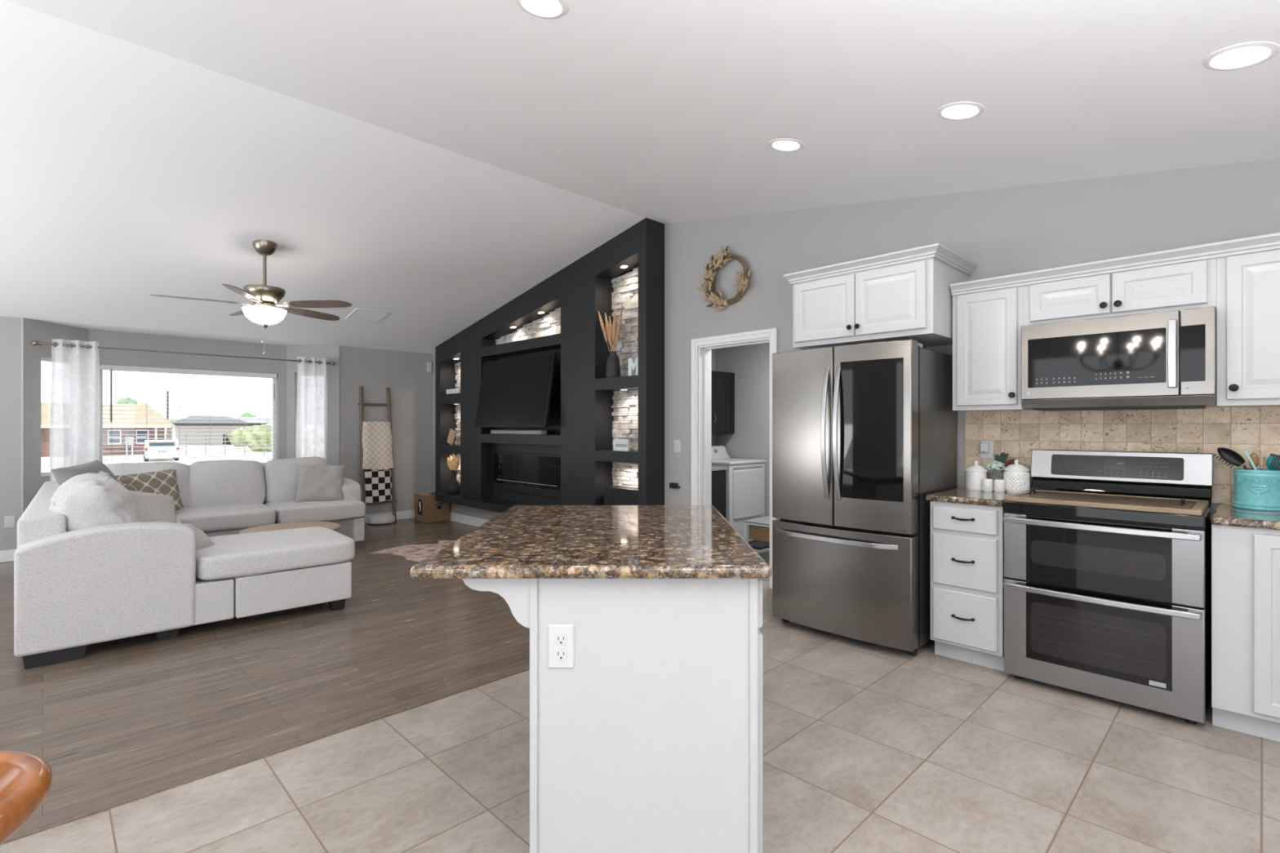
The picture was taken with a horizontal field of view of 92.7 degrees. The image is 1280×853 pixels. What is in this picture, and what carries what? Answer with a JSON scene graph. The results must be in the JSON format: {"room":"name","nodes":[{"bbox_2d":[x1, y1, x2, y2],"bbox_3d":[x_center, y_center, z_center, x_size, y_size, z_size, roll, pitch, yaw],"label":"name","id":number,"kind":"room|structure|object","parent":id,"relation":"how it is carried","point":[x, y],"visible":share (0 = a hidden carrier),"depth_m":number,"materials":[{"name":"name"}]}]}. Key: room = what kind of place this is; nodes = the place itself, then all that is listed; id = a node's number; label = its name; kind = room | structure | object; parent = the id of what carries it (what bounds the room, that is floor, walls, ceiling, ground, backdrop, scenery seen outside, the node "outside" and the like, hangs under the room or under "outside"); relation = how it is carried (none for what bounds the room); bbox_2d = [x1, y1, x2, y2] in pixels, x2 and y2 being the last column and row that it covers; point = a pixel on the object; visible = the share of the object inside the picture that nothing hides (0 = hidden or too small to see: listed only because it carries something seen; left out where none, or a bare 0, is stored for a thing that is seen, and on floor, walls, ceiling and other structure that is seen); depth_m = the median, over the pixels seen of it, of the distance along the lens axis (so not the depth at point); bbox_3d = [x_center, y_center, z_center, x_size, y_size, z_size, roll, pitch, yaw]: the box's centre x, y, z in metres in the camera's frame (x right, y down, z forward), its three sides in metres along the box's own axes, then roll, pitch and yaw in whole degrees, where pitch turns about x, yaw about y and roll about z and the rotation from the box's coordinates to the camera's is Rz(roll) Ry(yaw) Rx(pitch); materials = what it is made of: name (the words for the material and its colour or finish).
{"room":"kitchen","nodes":[
{"label":"kitchen","id":0,"kind":"room"},
{"bbox_2d":[21,317,88,515],"bbox_3d":[-6.087,0.100,6.325,0.120,2.420,0.713,0,0,1],"label":"wall","id":1,"kind":"structure","parent":0,"point":[32,481],"depth_m":6.06,"materials":[{"name":"grey paint"}]},
{"bbox_2d":[31,340,335,365],"bbox_3d":[-5.008,-0.820,7.001,2.796,0.056,0.188,0,0,-44],"label":"curtain rod","id":2,"kind":"object","parent":1,"relation":"attached to","point":[35,343],"visible":0.98,"depth_m":6.68,"materials":[{"name":"silver metal"}]},
{"bbox_2d":[49,338,100,481],"bbox_3d":[-5.732,0.203,6.199,0.385,2.155,0.097,0,0,-44],"label":"curtain","id":3,"kind":"object","parent":2,"relation":"hanging from","point":[75,397],"visible":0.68,"depth_m":6.19,"materials":[{"name":"white fabric"}]},
{"bbox_2d":[295,356,327,460],"bbox_3d":[-4.157,0.203,7.742,0.374,2.155,0.098,0,0,-44],"label":"curtain","id":4,"kind":"object","parent":2,"relation":"hanging from","point":[311,424],"visible":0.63,"depth_m":7.73,"materials":[{"name":"white fabric"}]},
{"bbox_2d":[88,328,286,458],"bbox_3d":[-5.375,0.100,7.389,2.060,2.420,0.140,0,0,-44],"label":"wall","id":5,"kind":"structure","parent":0,"point":[110,339],"depth_m":7.36,"materials":[{"name":"grey paint"}]},
{"bbox_2d":[99,369,276,463],"bbox_3d":[-5.369,-0.077,7.360,1.782,1.225,0.150,0,0,-44],"label":"window","id":6,"kind":"structure","parent":5,"relation":"in","point":[273,382],"depth_m":7.97,"materials":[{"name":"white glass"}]},
{"bbox_2d":[99,364,276,466],"bbox_3d":[-5.358,-0.094,7.348,1.734,1.188,0.066,0,0,-44],"label":"window blind","id":7,"kind":"object","parent":6,"relation":"attached to","point":[102,366],"visible":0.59,"depth_m":7.28,"materials":[{"name":"grey plastic"}]},
{"bbox_2d":[0,315,432,551],"bbox_3d":[-5.703,0.100,6.396,7.600,2.420,0.120,0,0,-44],"label":"wall","id":8,"kind":"structure","parent":0,"point":[407,379],"depth_m":8.28,"materials":[{"name":"grey paint"}]},
{"bbox_2d":[0,549,16,562],"bbox_3d":[-7.193,1.252,4.843,3.258,0.115,0.015,0,0,-44],"label":"baseboard","id":9,"kind":"structure","parent":8,"relation":"attached to","point":[6,556],"depth_m":5.89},
{"bbox_2d":[4,515,15,528],"bbox_3d":[-6.107,0.925,5.911,0.072,0.115,0.008,0,0,-44],"label":"wall outlet","id":10,"kind":"object","parent":8,"relation":"attached to","point":[10,521],"visible":1,"depth_m":5.91,"materials":[{"name":"white plastic"}]},
{"bbox_2d":[364,510,414,523],"bbox_3d":[-3.495,1.252,8.464,1.310,0.115,0.015,0,0,-44],"label":"baseboard","id":11,"kind":"structure","parent":8,"relation":"attached to","point":[411,513],"depth_m":8.59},
{"bbox_2d":[286,345,340,465],"bbox_3d":[-4.305,0.100,8.070,0.713,2.420,0.120,0,0,0],"label":"wall","id":12,"kind":"structure","parent":0,"point":[331,353],"depth_m":8.01,"materials":[{"name":"grey paint"}]},
{"bbox_2d":[432,352,502,519],"bbox_3d":[-1.666,0.083,7.690,0.220,2.453,3.920,0,0,-44],"label":"wall","id":13,"kind":"structure","parent":0,"point":[461,509],"depth_m":8.46,"materials":[{"name":"grey paint"}]},
{"bbox_2d":[449,511,489,526],"bbox_3d":[-1.703,1.252,7.559,0.015,0.115,3.785,0,0,-44],"label":"baseboard","id":14,"kind":"structure","parent":13,"relation":"attached to","point":[462,518],"depth_m":8.17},
{"bbox_2d":[435,217,664,505],"bbox_3d":[-1.280,-0.317,7.260,0.390,3.254,4.215,0,0,-44],"label":"wall","id":15,"kind":"structure","parent":0,"point":[580,419],"depth_m":6.32,"materials":[{"name":"black paint"}]},
{"bbox_2d":[446,428,456,444],"bbox_3d":[-2.599,0.147,8.414,0.034,0.242,0.223,0,0,-44],"label":"sign","id":16,"kind":"object","parent":15,"relation":"on","point":[451,436],"visible":0.88,"depth_m":8.40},
{"bbox_2d":[445,453,460,494],"bbox_3d":[-2.550,0.641,8.364,0.210,0.563,0.210,0,0,-10],"label":"vase","id":17,"kind":"object","parent":15,"relation":"on","point":[453,487],"visible":0.99,"depth_m":8.32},
{"bbox_2d":[430,492,514,512],"bbox_3d":[-1.730,0.967,7.341,0.140,0.087,3.210,0,0,-44],"label":"trim","id":18,"kind":"structure","parent":15,"relation":"attached to","point":[489,505],"depth_m":7.62,"materials":[{"name":"black paint"}]},
{"bbox_2d":[474,352,556,427],"bbox_3d":[-1.389,-0.395,7.160,1.430,0.814,0.404,0,0,44],"label":"television","id":19,"kind":"object","parent":15,"relation":"attached to","point":[514,393],"visible":1,"depth_m":6.99,"materials":[{"name":"plastic"}]},
{"bbox_2d":[490,430,546,435],"bbox_3d":[-1.458,0.067,7.247,0.092,0.050,1.075,0,0,-44],"label":"soundbar","id":20,"kind":"object","parent":15,"relation":"on","point":[492,432],"visible":1,"depth_m":7.13,"materials":[{"name":"grey plastic"}]},
{"bbox_2d":[492,443,560,505],"bbox_3d":[-1.304,0.561,7.261,0.104,0.713,1.650,0,0,-44],"label":"electric fireplace","id":21,"kind":"object","parent":15,"relation":"attached to","point":[526,473],"visible":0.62,"depth_m":7.24,"materials":[{"name":"glass"}]},
{"bbox_2d":[453,266,638,488],"bbox_3d":[-1.248,-0.313,7.266,0.084,2.606,3.969,0,0,-44],"label":"stone wall","id":22,"kind":"structure","parent":15,"relation":"attached to","point":[625,286],"depth_m":6.19,"materials":[{"name":"stone"}]},
{"bbox_2d":[598,303,622,377],"bbox_3d":[-0.281,-0.835,6.061,0.148,0.710,0.354,0,0,-44],"label":"vase","id":23,"kind":"object","parent":15,"relation":"on","point":[612,369],"visible":0.97,"depth_m":6.01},
{"bbox_2d":[604,485,638,505],"bbox_3d":[-0.120,0.794,5.961,0.170,0.388,0.515,0,0,-44],"label":"box","id":24,"kind":"object","parent":15,"relation":"on","point":[613,495],"visible":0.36,"depth_m":5.92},
{"bbox_2d":[613,439,629,451],"bbox_3d":[-0.183,0.182,5.976,0.020,0.112,0.215,0,0,-44],"label":"framed sign","id":25,"kind":"object","parent":15,"relation":"attached to","point":[618,444],"visible":1,"depth_m":5.97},
{"bbox_2d":[628,357,638,375],"bbox_3d":[-0.051,-0.569,5.819,0.030,0.175,0.150,0,0,-44],"label":"ornament","id":26,"kind":"object","parent":15,"relation":"on","point":[633,366],"visible":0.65,"depth_m":5.82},
{"bbox_2d":[0,0,1279,353],"bbox_3d":[-1.715,-1.575,2.380,7.880,1.021,12.600,0,0,-44],"label":"ceiling","id":27,"kind":"structure","parent":0,"point":[429,164],"depth_m":3.37,"materials":[{"name":"white paint"}]},
{"bbox_2d":[150,239,351,355],"bbox_3d":[-3.137,-1.091,5.181,1.411,0.978,1.453,0,0,0],"label":"ceiling fan","id":28,"kind":"object","parent":27,"relation":"hanging from","point":[264,311],"visible":1,"depth_m":5.13,"materials":[{"name":"silver metal"}]},
{"bbox_2d":[345,307,391,323],"bbox_3d":[-3.167,-1.289,7.100,0.380,0.080,0.374,0,0,-44],"label":"ceiling vent","id":29,"kind":"object","parent":27,"relation":"in","point":[358,314],"visible":1,"depth_m":7.08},
{"bbox_2d":[515,0,568,18],"bbox_3d":[-0.371,-1.592,2.297,0.199,0.035,0.197,0,0,-40],"label":"recessed light","id":30,"kind":"object","parent":27,"relation":"in","point":[547,9],"visible":1,"depth_m":2.32,"materials":[{"name":"white"}]},
{"bbox_2d":[768,137,804,151],"bbox_3d":[0.825,-1.589,3.445,0.199,0.035,0.197,0,0,-40],"label":"recessed light","id":31,"kind":"object","parent":27,"relation":"in","point":[787,144],"visible":1,"depth_m":3.43,"materials":[{"name":"white"}]},
{"bbox_2d":[936,101,985,119],"bbox_3d":[1.465,-1.443,2.791,0.199,0.035,0.197,0,0,-40],"label":"recessed light","id":32,"kind":"object","parent":27,"relation":"in","point":[961,110],"visible":1,"depth_m":2.78,"materials":[{"name":"white"}]},
{"bbox_2d":[1201,40,1279,70],"bbox_3d":[2.104,-1.297,2.139,0.199,0.035,0.197,0,0,-40],"label":"recessed light","id":33,"kind":"object","parent":27,"relation":"in","point":[1244,55],"visible":1,"depth_m":2.13,"materials":[{"name":"white"}]},
{"bbox_2d":[0,518,1279,852],"bbox_3d":[-1.030,1.368,2.910,9.400,0.124,12.400,0,0,-44],"label":"floor","id":34,"kind":"structure","parent":0,"point":[868,747],"depth_m":2.50,"materials":[{"name":"tile"}]},
{"bbox_2d":[0,751,52,845],"bbox_3d":[-1.285,0.982,1.030,0.422,0.662,0.422,0,0,0],"label":"bar stool","id":35,"kind":"object","parent":34,"relation":"on","point":[25,778],"visible":1,"depth_m":1.12,"materials":[{"name":"brown leather"}]},
{"bbox_2d":[13,457,364,669],"bbox_3d":[-3.476,0.818,5.317,2.580,0.984,3.327,0,0,-42],"label":"sectional sofa","id":36,"kind":"object","parent":34,"relation":"on","point":[88,568],"visible":0.9,"depth_m":3.76,"materials":[{"name":"fabric"}]},
{"bbox_2d":[51,459,125,489],"bbox_3d":[-4.306,0.480,4.811,0.292,0.414,0.502,0,0,-10],"label":"throw pillow","id":37,"kind":"object","parent":36,"relation":"on","point":[60,474],"visible":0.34,"depth_m":4.71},
{"bbox_2d":[61,471,121,488],"bbox_3d":[-3.965,0.602,4.462,0.485,0.556,0.760,0,0,-42],"label":"cushion","id":38,"kind":"object","parent":36,"relation":"on","point":[91,474],"depth_m":4.30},
{"bbox_2d":[47,477,143,532],"bbox_3d":[-3.450,0.613,3.882,0.484,0.573,0.754,0,0,-42],"label":"cushion","id":39,"kind":"object","parent":36,"relation":"on","point":[91,502],"depth_m":3.64,"materials":[{"name":"fabric"}]},
{"bbox_2d":[114,474,125,488],"bbox_3d":[-4.474,0.610,5.027,0.456,0.571,0.754,0,0,-42],"label":"cushion","id":40,"kind":"object","parent":36,"relation":"on","point":[119,479],"depth_m":5.08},
{"bbox_2d":[105,462,189,507],"bbox_3d":[-4.801,0.623,5.889,0.762,0.567,0.379,0,0,-42],"label":"cushion","id":41,"kind":"object","parent":36,"relation":"on","point":[182,469],"depth_m":5.93,"materials":[{"name":"fabric"}]},
{"bbox_2d":[120,488,177,523],"bbox_3d":[-3.312,0.610,3.982,0.359,0.471,0.591,0,0,29],"label":"throw pillow","id":42,"kind":"object","parent":36,"relation":"on","point":[151,507],"visible":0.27,"depth_m":4.06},
{"bbox_2d":[116,468,184,510],"bbox_3d":[-4.511,0.610,5.549,0.214,0.416,0.591,0,0,28],"label":"throw pillow","id":43,"kind":"object","parent":36,"relation":"on","point":[165,482],"visible":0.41,"depth_m":5.61,"materials":[{"name":"fabric"}]},
{"bbox_2d":[151,520,214,551],"bbox_3d":[-3.069,0.746,4.077,0.358,0.279,0.419,0,0,28],"label":"throw pillow","id":44,"kind":"object","parent":36,"relation":"on","point":[202,540],"visible":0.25,"depth_m":4.08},
{"bbox_2d":[175,503,275,532],"bbox_3d":[-4.122,0.892,6.032,0.801,0.202,0.855,0,0,-42],"label":"seat cushion","id":45,"kind":"object","parent":36,"relation":"on","point":[208,517],"depth_m":5.79,"materials":[{"name":"fabric"}]},
{"bbox_2d":[187,459,266,506],"bbox_3d":[-4.300,0.631,6.340,0.708,0.565,0.374,0,0,-42],"label":"cushion","id":46,"kind":"object","parent":36,"relation":"on","point":[211,483],"depth_m":6.22,"materials":[{"name":"fabric"}]},
{"bbox_2d":[195,526,355,580],"bbox_3d":[-2.665,0.891,4.399,0.961,0.194,0.881,0,0,-42],"label":"cushion","id":47,"kind":"object","parent":36,"relation":"on","point":[285,553],"depth_m":4.13,"materials":[{"name":"fabric"}]},
{"bbox_2d":[264,457,328,503],"bbox_3d":[-3.812,0.624,6.782,0.668,0.555,0.370,0,0,-42],"label":"cushion","id":48,"kind":"object","parent":36,"relation":"on","point":[280,474],"depth_m":6.57,"materials":[{"name":"fabric"}]},
{"bbox_2d":[294,464,345,502],"bbox_3d":[-3.488,0.625,6.664,0.493,0.427,0.254,0,0,-29],"label":"throw pillow","id":49,"kind":"object","parent":36,"relation":"on","point":[314,482],"visible":0.91,"depth_m":6.60,"materials":[{"name":"fabric"}]},
{"bbox_2d":[275,499,364,523],"bbox_3d":[-3.354,0.894,6.406,0.826,0.196,0.372,0,0,-42],"label":"seat cushion","id":50,"kind":"object","parent":36,"relation":"on","point":[341,511],"depth_m":6.29,"materials":[{"name":"fabric"}]},
{"bbox_2d":[238,521,340,533],"bbox_3d":[-3.042,1.101,5.321,0.770,0.427,0.770,0,0,-44],"label":"coffee table","id":51,"kind":"object","parent":34,"relation":"on","point":[331,526],"visible":0.44,"depth_m":5.44,"materials":[{"name":"brown wood"}]},
{"bbox_2d":[358,386,396,525],"bbox_3d":[-3.572,0.385,8.283,0.486,1.854,0.200,0,0,-44],"label":"blanket ladder","id":52,"kind":"object","parent":34,"relation":"on","point":[361,404],"visible":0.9,"depth_m":8.21,"materials":[{"name":"brown wood"}]},
{"bbox_2d":[362,422,393,470],"bbox_3d":[-3.553,0.261,8.263,0.417,0.652,0.128,0,0,-44],"label":"throw blanket","id":53,"kind":"object","parent":52,"relation":"on","point":[377,441],"visible":1,"depth_m":8.23,"materials":[{"name":"fabric"}]},
{"bbox_2d":[364,468,391,502],"bbox_3d":[-3.528,0.794,8.238,0.363,0.457,0.107,0,0,-44],"label":"throw blanket","id":54,"kind":"object","parent":52,"relation":"on","point":[378,483],"visible":1,"depth_m":8.21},
{"bbox_2d":[368,514,395,524],"bbox_3d":[-3.488,1.251,8.236,0.336,0.118,0.336,0,0,-44],"label":"robot vacuum","id":55,"kind":"object","parent":34,"relation":"on","point":[379,519],"visible":1,"depth_m":8.12,"materials":[{"name":"white plastic"}]},
{"bbox_2d":[3,591,763,844],"bbox_3d":[-1.702,1.308,2.217,7.470,0.004,0.024,0,0,-44],"label":"trim","id":56,"kind":"structure","parent":34,"relation":"on","point":[156,791],"depth_m":2.35,"materials":[{"name":"brown wood"}]},
{"bbox_2d":[369,540,455,562],"bbox_3d":[-1.890,1.306,6.215,1.700,0.006,0.971,0,0,37],"label":"cowhide rug","id":57,"kind":"object","parent":34,"relation":"on","point":[415,553],"visible":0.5,"depth_m":6.41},
{"bbox_2d":[414,492,449,523],"bbox_3d":[-2.900,1.121,8.485,0.361,0.371,0.358,0,0,-44],"label":"cardboard box","id":58,"kind":"object","parent":34,"relation":"on","point":[427,509],"visible":0.95,"depth_m":8.35,"materials":[{"name":"brown cardboard"}]},
{"bbox_2d":[462,578,762,852],"bbox_3d":[-0.076,0.867,2.337,0.858,0.887,1.227,0,0,0],"label":"base cabinet","id":59,"kind":"object","parent":34,"relation":"on","point":[651,742],"visible":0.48,"depth_m":1.73,"materials":[{"name":"wood"}]},
{"bbox_2d":[547,624,574,668],"bbox_3d":[-0.223,0.623,1.726,0.074,0.124,0.008,0,0,0],"label":"wall outlet","id":60,"kind":"object","parent":59,"relation":"attached to","point":[561,637],"visible":1,"depth_m":1.72,"materials":[{"name":"white plastic"}]},
{"bbox_2d":[555,648,567,660],"bbox_3d":[-0.223,0.644,1.723,0.034,0.033,0.002,0,0,0],"label":"receptacle","id":61,"kind":"object","parent":60,"relation":"attached to","point":[560,654],"depth_m":1.72,"materials":[{"name":"white plastic"}]},
{"bbox_2d":[555,633,567,645],"bbox_3d":[-0.223,0.602,1.723,0.034,0.033,0.002,0,0,0],"label":"receptacle","id":62,"kind":"object","parent":60,"relation":"attached to","point":[561,639],"depth_m":1.72,"materials":[{"name":"white plastic"}]},
{"bbox_2d":[409,505,771,578],"bbox_3d":[-0.136,0.404,2.338,1.004,0.038,1.320,0,0,0],"label":"countertop","id":63,"kind":"structure","parent":59,"relation":"on","point":[522,541],"depth_m":1.94,"materials":[{"name":"brown stone"}]},
{"bbox_2d":[711,466,727,518],"bbox_3d":[0.657,0.873,6.662,0.300,0.875,0.520,0,0,-44],"label":"laundry hamper","id":64,"kind":"object","parent":34,"relation":"on","point":[717,473],"visible":0.18,"depth_m":6.50,"materials":[{"name":"grey plastic"}]},
{"bbox_2d":[711,445,765,542],"bbox_3d":[0.972,0.760,7.043,0.675,1.060,0.696,0,0,-44],"label":"dryer","id":65,"kind":"object","parent":34,"relation":"on","point":[744,477],"visible":0.36,"depth_m":6.76,"materials":[{"name":"white metal"}]},
{"bbox_2d":[743,515,769,543],"bbox_3d":[1.336,1.117,6.032,0.500,0.385,0.400,0,0,-44],"label":"side table","id":66,"kind":"object","parent":34,"relation":"on","point":[759,528],"visible":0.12,"depth_m":5.95,"materials":[{"name":"white wood"}]},
{"bbox_2d":[748,540,769,549],"bbox_3d":[1.336,1.292,6.697,0.440,0.025,0.260,0,0,-44],"label":"scale","id":67,"kind":"object","parent":34,"relation":"on","point":[757,544],"visible":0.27,"depth_m":6.60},
{"bbox_2d":[772,339,956,656],"bbox_3d":[1.424,0.412,3.943,0.828,1.795,0.910,0,0,-44],"label":"refrigerator","id":68,"kind":"object","parent":34,"relation":"on","point":[862,433],"visible":1,"depth_m":3.62,"materials":[{"name":"silver metal"}]},
{"bbox_2d":[930,501,1006,671],"bbox_3d":[1.976,0.866,3.528,0.669,0.889,0.367,0,0,-44],"label":"base cabinet","id":69,"kind":"object","parent":34,"relation":"on","point":[967,577],"visible":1,"depth_m":3.31,"materials":[{"name":"white wood"}]},
{"bbox_2d":[925,487,1017,506],"bbox_3d":[1.980,0.403,3.540,0.638,0.036,0.388,0,0,-44],"label":"countertop","id":70,"kind":"structure","parent":69,"relation":"on","point":[959,495],"depth_m":3.38,"materials":[{"name":"brown stone"}]},
{"bbox_2d":[964,460,987,490],"bbox_3d":[2.054,0.297,3.726,0.122,0.176,0.122,0,0,-44],"label":"canister","id":71,"kind":"object","parent":70,"relation":"on","point":[975,474],"visible":0.9,"depth_m":3.69,"materials":[{"name":"white ceramic"}]},
{"bbox_2d":[965,471,986,490],"bbox_3d":[2.054,0.329,3.726,0.114,0.112,0.114,0,0,-44],"label":"jar","id":72,"kind":"object","parent":71,"relation":"attached to","point":[973,478],"depth_m":3.68,"materials":[{"name":"white ceramic"}]},
{"bbox_2d":[982,478,993,491],"bbox_3d":[2.075,0.348,3.641,0.061,0.073,0.062,0,0,-44],"label":"spice jar","id":73,"kind":"object","parent":70,"relation":"on","point":[987,483],"visible":1,"depth_m":3.62,"materials":[{"name":"white ceramic"}]},
{"bbox_2d":[993,479,1005,492],"bbox_3d":[2.119,0.348,3.596,0.061,0.073,0.062,0,0,-44],"label":"spice jar","id":74,"kind":"object","parent":70,"relation":"on","point":[999,486],"visible":1,"depth_m":3.57,"materials":[{"name":"white ceramic"}]},
{"bbox_2d":[986,452,1016,480],"bbox_3d":[2.183,0.271,3.677,0.163,0.229,0.081,0,0,40],"label":"flower arrangement","id":75,"kind":"object","parent":70,"relation":"on","point":[999,464],"visible":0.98,"depth_m":3.67,"materials":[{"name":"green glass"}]},
{"bbox_2d":[991,470,1004,480],"bbox_3d":[2.167,0.325,3.697,0.072,0.120,0.072,0,0,-44],"label":"glass jar","id":76,"kind":"object","parent":75,"relation":"on","point":[995,474],"depth_m":3.67,"materials":[{"name":"white"}]},
{"bbox_2d":[1003,459,1030,493],"bbox_3d":[2.211,0.289,3.581,0.132,0.192,0.134,0,0,-39],"label":"canister","id":77,"kind":"object","parent":70,"relation":"on","point":[1016,476],"visible":0.97,"depth_m":3.54,"materials":[{"name":"white ceramic"}]},
{"bbox_2d":[1003,470,1030,493],"bbox_3d":[2.211,0.321,3.581,0.132,0.128,0.134,0,0,-44],"label":"jar","id":78,"kind":"object","parent":77,"relation":"attached to","point":[1016,481],"depth_m":3.53,"materials":[{"name":"white ceramic"}]},
{"bbox_2d":[1003,448,1213,724],"bbox_3d":[2.347,0.722,3.078,0.688,1.176,0.770,0,0,-44],"label":"range","id":79,"kind":"object","parent":34,"relation":"on","point":[1115,605],"depth_m":2.90,"materials":[{"name":"silver metal"}]},
{"bbox_2d":[1003,500,1213,528],"bbox_3d":[2.365,0.411,3.096,0.608,0.053,0.770,0,0,-44],"label":"cooktop","id":80,"kind":"object","parent":79,"relation":"in","point":[1153,520],"depth_m":2.85,"materials":[{"name":"black glass"}]},
{"bbox_2d":[1211,524,1279,742],"bbox_3d":[3.028,0.866,2.478,0.636,0.889,1.005,0,0,-44],"label":"base cabinet","id":81,"kind":"object","parent":34,"relation":"on","point":[1246,561],"visible":0.83,"depth_m":2.56,"materials":[{"name":"wood"}]},
{"bbox_2d":[1210,503,1279,530],"bbox_3d":[3.029,0.403,2.468,0.638,0.036,1.028,0,0,-44],"label":"countertop","id":82,"kind":"structure","parent":81,"relation":"on","point":[1224,514],"depth_m":2.59,"materials":[{"name":"brown stone"}]},
{"bbox_2d":[1232,456,1279,511],"bbox_3d":[2.906,0.263,2.857,0.189,0.245,0.188,0,0,-44],"label":"utensil crock","id":83,"kind":"object","parent":82,"relation":"on","point":[1259,489],"depth_m":2.80,"materials":[{"name":"teal ceramic"}]},
{"bbox_2d":[1213,447,1247,469],"bbox_3d":[2.859,0.229,2.908,0.028,0.256,0.187,0,0,-44],"label":"server","id":84,"kind":"object","parent":83,"relation":"in","point":[1232,457],"visible":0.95,"depth_m":2.93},
{"bbox_2d":[1266,455,1279,471],"bbox_3d":[2.937,0.243,2.825,0.019,0.224,0.054,0,0,-44],"label":"spoon","id":85,"kind":"object","parent":83,"relation":"in","point":[1269,459],"visible":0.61,"depth_m":2.83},
{"bbox_2d":[1269,453,1279,471],"bbox_3d":[2.920,0.230,2.794,0.017,0.211,0.052,0,0,-44],"label":"slotted spoon","id":86,"kind":"object","parent":83,"relation":"in","point":[1272,455],"visible":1,"depth_m":2.79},
{"bbox_2d":[711,342,769,516],"bbox_3d":[1.295,0.010,6.167,1.720,2.600,2.800,0,0,-44],"label":"wall","id":87,"kind":"structure","parent":0,"point":[750,364],"depth_m":7.25,"materials":[{"name":"grey paint"}]},
{"bbox_2d":[711,370,734,434],"bbox_3d":[0.737,-0.280,7.173,0.890,0.740,0.341,0,0,-44],"label":"laundry cabinet","id":88,"kind":"object","parent":87,"relation":"attached to","point":[722,384],"visible":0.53,"depth_m":7.23,"materials":[{"name":"wood"}]},
{"bbox_2d":[664,158,1279,519],"bbox_3d":[2.862,-0.318,3.216,0.170,3.255,7.390,0,0,-44],"label":"wall","id":89,"kind":"structure","parent":0,"point":[1024,228],"depth_m":3.72,"materials":[{"name":"grey paint"}]},
{"bbox_2d":[696,245,750,311],"bbox_3d":[0.706,-1.270,5.209,0.133,0.549,0.530,0,0,-41],"label":"wreath","id":90,"kind":"object","parent":89,"relation":"attached to","point":[722,258],"visible":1,"depth_m":5.22,"materials":[{"name":"brown plant"}]},
{"bbox_2d":[691,328,777,589],"bbox_3d":[0.846,0.260,5.272,0.194,2.100,0.900,0,0,-44],"label":"door frame","id":91,"kind":"structure","parent":89,"relation":"in","point":[700,355],"depth_m":5.49,"materials":[{"name":"wood"}]},
{"bbox_2d":[782,243,977,349],"bbox_3d":[1.545,-0.776,3.978,0.655,0.492,0.999,0,0,-44],"label":"upper cabinet","id":92,"kind":"object","parent":89,"relation":"attached to","point":[905,294],"visible":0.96,"depth_m":3.70,"materials":[{"name":"white wood"}]},
{"bbox_2d":[980,440,993,459],"bbox_3d":[2.151,0.145,3.793,0.039,0.115,0.072,0,0,-44],"label":"wall outlet","id":93,"kind":"object","parent":89,"relation":"attached to","point":[986,446],"visible":1,"depth_m":3.79,"materials":[{"name":"white plastic"}]},
{"bbox_2d":[949,273,1034,411],"bbox_3d":[2.095,-0.469,3.610,0.385,0.747,0.367,0,0,-44],"label":"upper cabinet","id":94,"kind":"object","parent":89,"relation":"attached to","point":[988,313],"visible":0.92,"depth_m":3.49,"materials":[{"name":"white wood"}]},
{"bbox_2d":[1020,242,1216,325],"bbox_3d":[2.496,-0.696,3.200,0.385,0.292,0.780,0,0,-44],"label":"upper cabinet","id":95,"kind":"object","parent":89,"relation":"attached to","point":[1184,277],"visible":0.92,"depth_m":3.05,"materials":[{"name":"white wood"}]},
{"bbox_2d":[1021,306,1216,411],"bbox_3d":[2.467,-0.317,3.164,0.447,0.458,0.770,0,0,-44],"label":"microwave","id":96,"kind":"object","parent":95,"relation":"attached to","point":[1165,360],"visible":0.99,"depth_m":3.00,"materials":[{"name":"silver metal"}]},
{"bbox_2d":[1216,232,1279,407],"bbox_3d":[3.101,-0.469,2.582,0.385,0.747,0.950,0,0,-44],"label":"upper cabinet","id":97,"kind":"object","parent":89,"relation":"attached to","point":[1248,268],"visible":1,"depth_m":2.74,"materials":[{"name":"white wood"}]},
{"label":"outside","id":98,"kind":"structure","parent":0,"visible":0},
{"bbox_2d":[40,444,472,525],"bbox_3d":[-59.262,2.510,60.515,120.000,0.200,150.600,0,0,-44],"label":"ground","id":99,"kind":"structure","parent":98,"point":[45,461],"depth_m":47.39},
{"bbox_2d":[40,402,175,457],"bbox_3d":[-49.486,0.210,50.742,17.000,4.400,8.300,0,0,-35],"label":"house","id":100,"kind":"structure","parent":99,"relation":"on","point":[45,406],"depth_m":51.19,"materials":[{"name":"beige"}]},
{"bbox_2d":[143,440,178,461],"bbox_3d":[-34.284,1.675,43.650,1.880,1.470,4.378,0,0,-40],"label":"parked car","id":101,"kind":"object","parent":99,"relation":"on","point":[148,441],"visible":0.7,"depth_m":42.11,"materials":[{"name":"white paint"}]},
{"bbox_2d":[127,435,271,456],"bbox_3d":[-35.515,1.550,50.000,13.030,1.720,0.072,0,0,0],"label":"wire fence","id":102,"kind":"object","parent":99,"relation":"on","point":[205,446],"visible":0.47,"depth_m":49.99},
{"bbox_2d":[171,415,271,444],"bbox_3d":[-57.500,0.485,85.250,14.000,3.850,13.500,0,0,0],"label":"house","id":103,"kind":"structure","parent":99,"relation":"on","point":[192,418],"depth_m":82.00,"materials":[{"name":"grey"}]},
{"bbox_2d":[226,424,271,451],"bbox_3d":[-36.979,1.277,60.059,6.721,2.927,3.135,0,0,0],"label":"bush","id":104,"kind":"object","parent":99,"relation":"on","point":[247,429],"visible":0.53,"depth_m":59.05,"materials":[{"name":"green plant"}]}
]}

